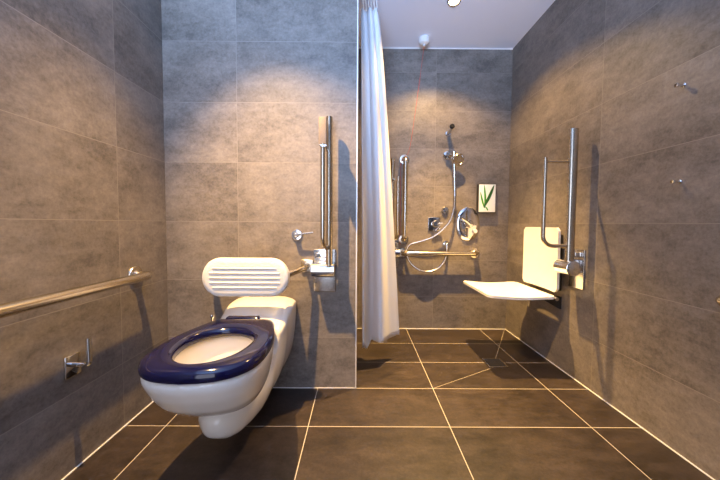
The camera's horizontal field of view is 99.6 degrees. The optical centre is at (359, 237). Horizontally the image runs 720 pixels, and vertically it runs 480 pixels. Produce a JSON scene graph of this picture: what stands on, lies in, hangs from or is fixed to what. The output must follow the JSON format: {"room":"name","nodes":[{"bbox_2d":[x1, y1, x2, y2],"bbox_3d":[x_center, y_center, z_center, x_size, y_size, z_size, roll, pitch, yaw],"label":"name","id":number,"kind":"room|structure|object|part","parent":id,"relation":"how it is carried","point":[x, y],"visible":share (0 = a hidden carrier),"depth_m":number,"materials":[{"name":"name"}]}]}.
{"room":"accessible bathroom","nodes":[
{"label":"accessible bathroom","id":0,"kind":"room"},
{"bbox_2d":[0,0,168,479],"bbox_3d":[-1.115,-0.300,0.167,0.120,2.411,3.206,0,2,0],"label":"wall","id":1,"kind":"structure","parent":0,"point":[83,201],"depth_m":1.13,"materials":[{"name":"tile"}]},
{"bbox_2d":[0,266,151,318],"bbox_3d":[-1.012,0.197,0.969,0.095,0.090,1.013,0,2,0],"label":"grab rail","id":2,"kind":"object","parent":1,"relation":"attached to","point":[136,275],"visible":1,"depth_m":1.02,"materials":[{"name":"silver metal"}]},
{"bbox_2d":[63,337,92,379],"bbox_3d":[-1.018,0.438,1.116,0.086,0.145,0.062,0,2,0],"label":"toilet roll holder","id":3,"kind":"object","parent":1,"relation":"attached to","point":[72,364],"visible":1,"depth_m":1.10,"materials":[{"name":"silver metal"}]},
{"bbox_3d":[-1.057,0.470,1.118,0.010,0.081,0.062,0,2,0],"label":"square plate","id":4,"kind":"part","parent":3,"relation":"part of","materials":[{"name":"silver metal"}]},
{"bbox_3d":[-1.016,0.422,1.109,0.081,0.111,0.019,1,2,7],"label":"hook arm","id":5,"kind":"part","parent":3,"relation":"part of","materials":[{"name":"silver metal"}]},
{"bbox_2d":[61,401,153,479],"bbox_3d":[-1.060,0.903,0.218,0.004,0.004,2.963,0,2,0],"label":"baseboard","id":6,"kind":"structure","parent":1,"relation":"attached to","point":[68,474],"depth_m":1.26,"materials":[{"name":"white plastic"}]},
{"bbox_2d":[161,0,356,387],"bbox_3d":[-0.537,-0.363,1.711,1.042,2.411,0.120,0,2,0],"label":"wall","id":7,"kind":"structure","parent":0,"point":[248,84],"depth_m":1.65,"materials":[{"name":"tile"}]},
{"bbox_2d":[138,296,295,438],"bbox_3d":[-0.518,0.551,1.279,0.388,0.426,0.819,0,2,0],"label":"toilet","id":8,"kind":"object","parent":7,"relation":"attached to","point":[222,372],"visible":1,"depth_m":1.07,"materials":[{"name":"white ceramic"}]},
{"bbox_3d":[-0.516,0.390,1.123,0.388,0.039,0.520,0,2,0],"label":"seat","id":9,"kind":"part","parent":8,"relation":"part of","materials":[{"name":"blue plastic"}]},
{"bbox_2d":[202,258,313,296],"bbox_3d":[-0.533,0.184,1.536,0.558,0.182,0.274,0,2,0],"label":"support","id":10,"kind":"object","parent":7,"relation":"attached to","point":[221,277],"visible":0.99,"depth_m":1.40,"materials":[{"name":"white plastic"}]},
{"bbox_3d":[-0.329,0.178,1.555,0.060,0.064,0.257,2,3,27],"label":"bracket arm","id":11,"kind":"part","parent":10,"relation":"part of","materials":[{"name":"silver metal"}]},
{"bbox_2d":[291,229,312,239],"bbox_3d":[-0.312,-0.011,1.639,0.127,0.060,0.054,0,2,0],"label":"flush lever","id":12,"kind":"object","parent":7,"relation":"attached to","point":[296,234],"visible":1,"depth_m":1.65,"materials":[{"name":"silver metal"}]},
{"bbox_3d":[-0.345,-0.011,1.643,0.060,0.060,0.044,0,2,0],"label":"round plate","id":13,"kind":"part","parent":12,"relation":"part of","materials":[{"name":"silver metal"}]},
{"bbox_3d":[-0.300,-0.016,1.620,0.102,0.029,0.015,1,2,5],"label":"lever","id":14,"kind":"part","parent":12,"relation":"part of","materials":[{"name":"silver metal"}]},
{"bbox_2d":[273,387,335,387],"bbox_3d":[-0.547,0.842,1.701,1.037,0.004,0.003,0,2,0],"label":"trim","id":15,"kind":"structure","parent":7,"relation":"attached to","point":[273,387],"depth_m":1.70,"materials":[{"name":"white plastic"}]},
{"bbox_2d":[310,116,335,290],"bbox_3d":[-0.191,-0.154,1.554,0.124,0.915,0.212,0,2,0],"label":"grab rail","id":16,"kind":"object","parent":7,"relation":"attached to","point":[323,269],"visible":1,"depth_m":1.55,"materials":[{"name":"silver metal"}]},
{"bbox_3d":[-0.194,0.183,1.670,0.120,0.232,0.008,0,2,0],"label":"mounting plate","id":17,"kind":"part","parent":16,"relation":"part of","materials":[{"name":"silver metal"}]},
{"bbox_2d":[357,4,358,263],"bbox_3d":[-0.077,-0.381,2.199,0.120,2.411,0.855,0,2,0],"label":"wall","id":18,"kind":"structure","parent":0,"point":[358,4],"depth_m":2.25,"materials":[{"name":"tile"}]},
{"bbox_2d":[355,0,358,387],"bbox_3d":[-0.017,-0.360,1.711,0.006,2.411,0.122,0,2,0],"label":"trim","id":19,"kind":"structure","parent":18,"relation":"attached to","point":[357,0],"depth_m":1.66,"materials":[{"name":"silver metal"}]},
{"bbox_2d":[64,329,711,479],"bbox_3d":[0.111,0.951,0.713,2.589,0.120,4.181,0,2,0],"label":"floor","id":20,"kind":"structure","parent":0,"point":[424,404],"depth_m":1.34,"materials":[{"name":"tile"}]},
{"bbox_2d":[482,358,507,366],"bbox_3d":[0.897,0.836,2.025,0.126,0.005,0.126,0,2,0],"label":"floor drain","id":21,"kind":"object","parent":20,"relation":"on","point":[491,362],"visible":1,"depth_m":2.02,"materials":[{"name":"silver metal"}]},
{"bbox_2d":[357,49,512,328],"bbox_3d":[0.635,-0.398,2.688,1.546,2.411,0.120,0,2,0],"label":"wall","id":22,"kind":"structure","parent":0,"point":[470,90],"depth_m":2.62,"materials":[{"name":"tile"}]},
{"bbox_2d":[391,158,399,266],"bbox_3d":[0.276,-0.193,2.530,0.124,0.915,0.211,0,2,0],"label":"grab rail","id":23,"kind":"object","parent":22,"relation":"attached to","point":[397,251],"visible":0.56,"depth_m":2.51,"materials":[{"name":"silver metal"}]},
{"bbox_3d":[0.274,0.143,2.646,0.120,0.232,0.008,0,2,0],"label":"mounting plate","id":24,"kind":"part","parent":23,"relation":"part of","materials":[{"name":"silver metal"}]},
{"bbox_2d":[357,328,442,328],"bbox_3d":[0.625,0.807,2.678,1.302,0.004,0.005,0,2,0],"label":"baseboard","id":25,"kind":"structure","parent":22,"relation":"attached to","point":[357,328],"depth_m":2.68,"materials":[{"name":"white plastic"}]},
{"bbox_2d":[398,154,409,243],"bbox_3d":[0.380,-0.322,2.583,0.088,0.773,0.094,0,2,0],"label":"grab rail","id":26,"kind":"object","parent":22,"relation":"attached to","point":[403,238],"visible":1,"depth_m":2.54,"materials":[{"name":"silver metal"}]},
{"bbox_2d":[406,151,463,272],"bbox_3d":[0.631,-0.217,2.578,0.471,1.045,0.115,0,2,0],"label":"shower","id":27,"kind":"object","parent":22,"relation":"attached to","point":[457,159],"visible":0.95,"depth_m":2.57,"materials":[{"name":"silver metal"}]},
{"bbox_3d":[0.790,-0.547,2.556,0.034,0.343,0.057,2,3,34],"label":"handle","id":28,"kind":"part","parent":27,"relation":"part of","materials":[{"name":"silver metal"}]},
{"bbox_2d":[428,217,442,230],"bbox_3d":[0.648,-0.113,2.613,0.116,0.117,0.053,0,2,0],"label":"shower valve","id":29,"kind":"object","parent":22,"relation":"attached to","point":[434,223],"visible":0.93,"depth_m":2.63,"materials":[{"name":"silver metal"}]},
{"bbox_3d":[0.648,-0.114,2.611,0.060,0.060,0.041,0,2,0],"label":"knob","id":30,"kind":"part","parent":29,"relation":"part of","materials":[{"name":"silver metal"}]},
{"bbox_2d":[359,47,512,49],"bbox_3d":[0.642,-1.596,2.574,1.306,0.007,0.004,0,2,0],"label":"trim","id":31,"kind":"structure","parent":22,"relation":"attached to","point":[359,47],"depth_m":2.57,"materials":[{"name":"white plastic"}]},
{"bbox_2d":[400,248,479,257],"bbox_3d":[0.686,0.140,2.604,0.709,0.088,0.094,0,2,0],"label":"grab rail","id":32,"kind":"object","parent":22,"relation":"attached to","point":[474,252],"visible":0.98,"depth_m":2.56,"materials":[{"name":"silver metal"}]},
{"bbox_2d":[442,207,448,212],"bbox_3d":[0.736,-0.234,2.620,0.060,0.060,0.028,0,2,0],"label":"dial","id":33,"kind":"object","parent":22,"relation":"attached to","point":[444,209],"visible":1,"depth_m":2.62,"materials":[{"name":"silver metal"}]},
{"bbox_2d":[445,124,454,135],"bbox_3d":[0.755,-0.896,2.543,0.048,0.068,0.132,0,2,0],"label":"hook","id":34,"kind":"object","parent":22,"relation":"attached to","point":[447,133],"visible":1,"depth_m":2.53,"materials":[{"name":"silver metal"}]},
{"bbox_2d":[456,207,479,240],"bbox_3d":[0.934,-0.112,2.603,0.206,0.294,0.074,0,2,0],"label":"mirror","id":35,"kind":"object","parent":22,"relation":"attached to","point":[467,220],"visible":1,"depth_m":2.63,"materials":[{"name":"silver metal"}]},
{"bbox_3d":[0.900,-0.134,2.585,0.090,0.071,0.032,0,3,-15],"label":"lever","id":36,"kind":"part","parent":35,"relation":"part of","materials":[{"name":"silver metal"}]},
{"bbox_2d":[476,184,495,212],"bbox_3d":[1.083,-0.329,2.609,0.152,0.248,0.046,0,2,0],"label":"picture","id":37,"kind":"object","parent":22,"relation":"attached to","point":[486,193],"visible":1,"depth_m":2.59,"materials":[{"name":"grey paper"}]},
{"bbox_2d":[359,0,554,48],"bbox_3d":[0.126,-1.578,0.603,2.589,0.120,4.181,0,2,0],"label":"ceiling","id":38,"kind":"structure","parent":0,"point":[502,24],"depth_m":2.23,"materials":[{"name":"white paint"}]},
{"bbox_2d":[400,35,429,209],"bbox_3d":[0.440,-0.761,2.499,0.236,1.670,0.087,1,3,22],"label":"pull cord","id":39,"kind":"object","parent":38,"relation":"hanging from","point":[424,40],"visible":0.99,"depth_m":2.43,"materials":[{"name":"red fabric"}]},
{"bbox_2d":[419,35,429,46],"bbox_3d":[0.514,-1.563,2.436,0.086,0.062,0.086,0,2,0],"label":"switch","id":40,"kind":"object","parent":38,"relation":"attached to","point":[424,40],"depth_m":2.41,"materials":[{"name":"white plastic"}]},
{"bbox_2d":[447,0,460,6],"bbox_3d":[0.628,-1.571,2.030,0.092,0.010,0.092,0,2,0],"label":"recessed light","id":41,"kind":"object","parent":38,"relation":"in","point":[451,3],"visible":1,"depth_m":2.04,"materials":[{"name":"silver metal"}]},
{"bbox_3d":[0.644,-1.560,1.916,1.304,0.022,0.024,0,2,0],"label":"track","id":42,"kind":"object","parent":38,"relation":"attached to","visible":0},
{"bbox_2d":[361,0,398,348],"bbox_3d":[0.138,-0.395,1.970,0.278,2.320,0.141,0,2,0],"label":"shower curtain","id":43,"kind":"object","parent":42,"relation":"hanging from","point":[380,318],"visible":1,"depth_m":1.96,"materials":[{"name":"white fabric"}]},
{"bbox_2d":[505,0,719,479],"bbox_3d":[1.353,-0.304,0.601,0.120,2.411,4.061,0,2,0],"label":"wall","id":44,"kind":"structure","parent":0,"point":[642,333],"depth_m":1.45,"materials":[{"name":"tile"}]},
{"bbox_2d":[463,227,562,308],"bbox_3d":[1.038,0.191,2.098,0.496,0.520,0.495,0,2,0],"label":"shower bench","id":45,"kind":"object","parent":44,"relation":"attached to","point":[539,259],"visible":0.96,"depth_m":2.04,"materials":[{"name":"white plastic"}]},
{"bbox_3d":[0.997,0.362,2.105,0.415,0.029,0.495,0,2,0],"label":"seat panel","id":46,"kind":"part","parent":45,"relation":"part of","materials":[{"name":"white plastic"}]},
{"bbox_3d":[1.232,0.136,2.071,0.030,0.405,0.390,0,2,0],"label":"backrest","id":47,"kind":"part","parent":45,"relation":"part of","materials":[{"name":"white plastic"}]},
{"bbox_3d":[1.266,0.158,2.072,0.038,0.360,0.280,0,2,0],"label":"mounting panel","id":48,"kind":"part","parent":45,"relation":"part of","materials":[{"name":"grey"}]},
{"bbox_2d":[541,128,585,289],"bbox_3d":[1.162,-0.155,1.767,0.253,0.915,0.152,0,2,0],"label":"grab rail","id":49,"kind":"object","parent":44,"relation":"attached to","point":[573,265],"visible":1,"depth_m":1.72,"materials":[{"name":"silver metal"}]},
{"bbox_3d":[1.282,0.186,1.798,0.008,0.232,0.120,0,2,0],"label":"mounting plate","id":50,"kind":"part","parent":49,"relation":"part of","materials":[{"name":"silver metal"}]},
{"bbox_2d":[505,329,714,479],"bbox_3d":[1.284,0.896,0.713,0.004,0.004,3.941,0,2,0],"label":"baseboard","id":51,"kind":"structure","parent":44,"relation":"attached to","point":[505,329],"depth_m":1.44,"materials":[{"name":"white plastic"}]},
{"bbox_2d":[670,179,681,183],"bbox_3d":[1.274,-0.224,1.227,0.034,0.018,0.018,0,2,0],"label":"peg","id":52,"kind":"object","parent":44,"relation":"attached to","point":[673,181],"visible":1,"depth_m":1.22,"materials":[{"name":"silver metal"}]},
{"bbox_2d":[674,83,685,87],"bbox_3d":[1.276,-0.606,1.213,0.034,0.018,0.018,0,2,0],"label":"peg","id":53,"kind":"object","parent":44,"relation":"attached to","point":[676,85],"visible":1,"depth_m":1.21,"materials":[{"name":"silver metal"}]},
{"bbox_2d":[715,295,719,305],"bbox_3d":[1.244,0.230,0.699,0.091,0.088,0.758,0,2,0],"label":"grab rail","id":54,"kind":"object","parent":44,"relation":"attached to","point":[717,300],"visible":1,"depth_m":1.02,"materials":[{"name":"silver metal"}]}
]}

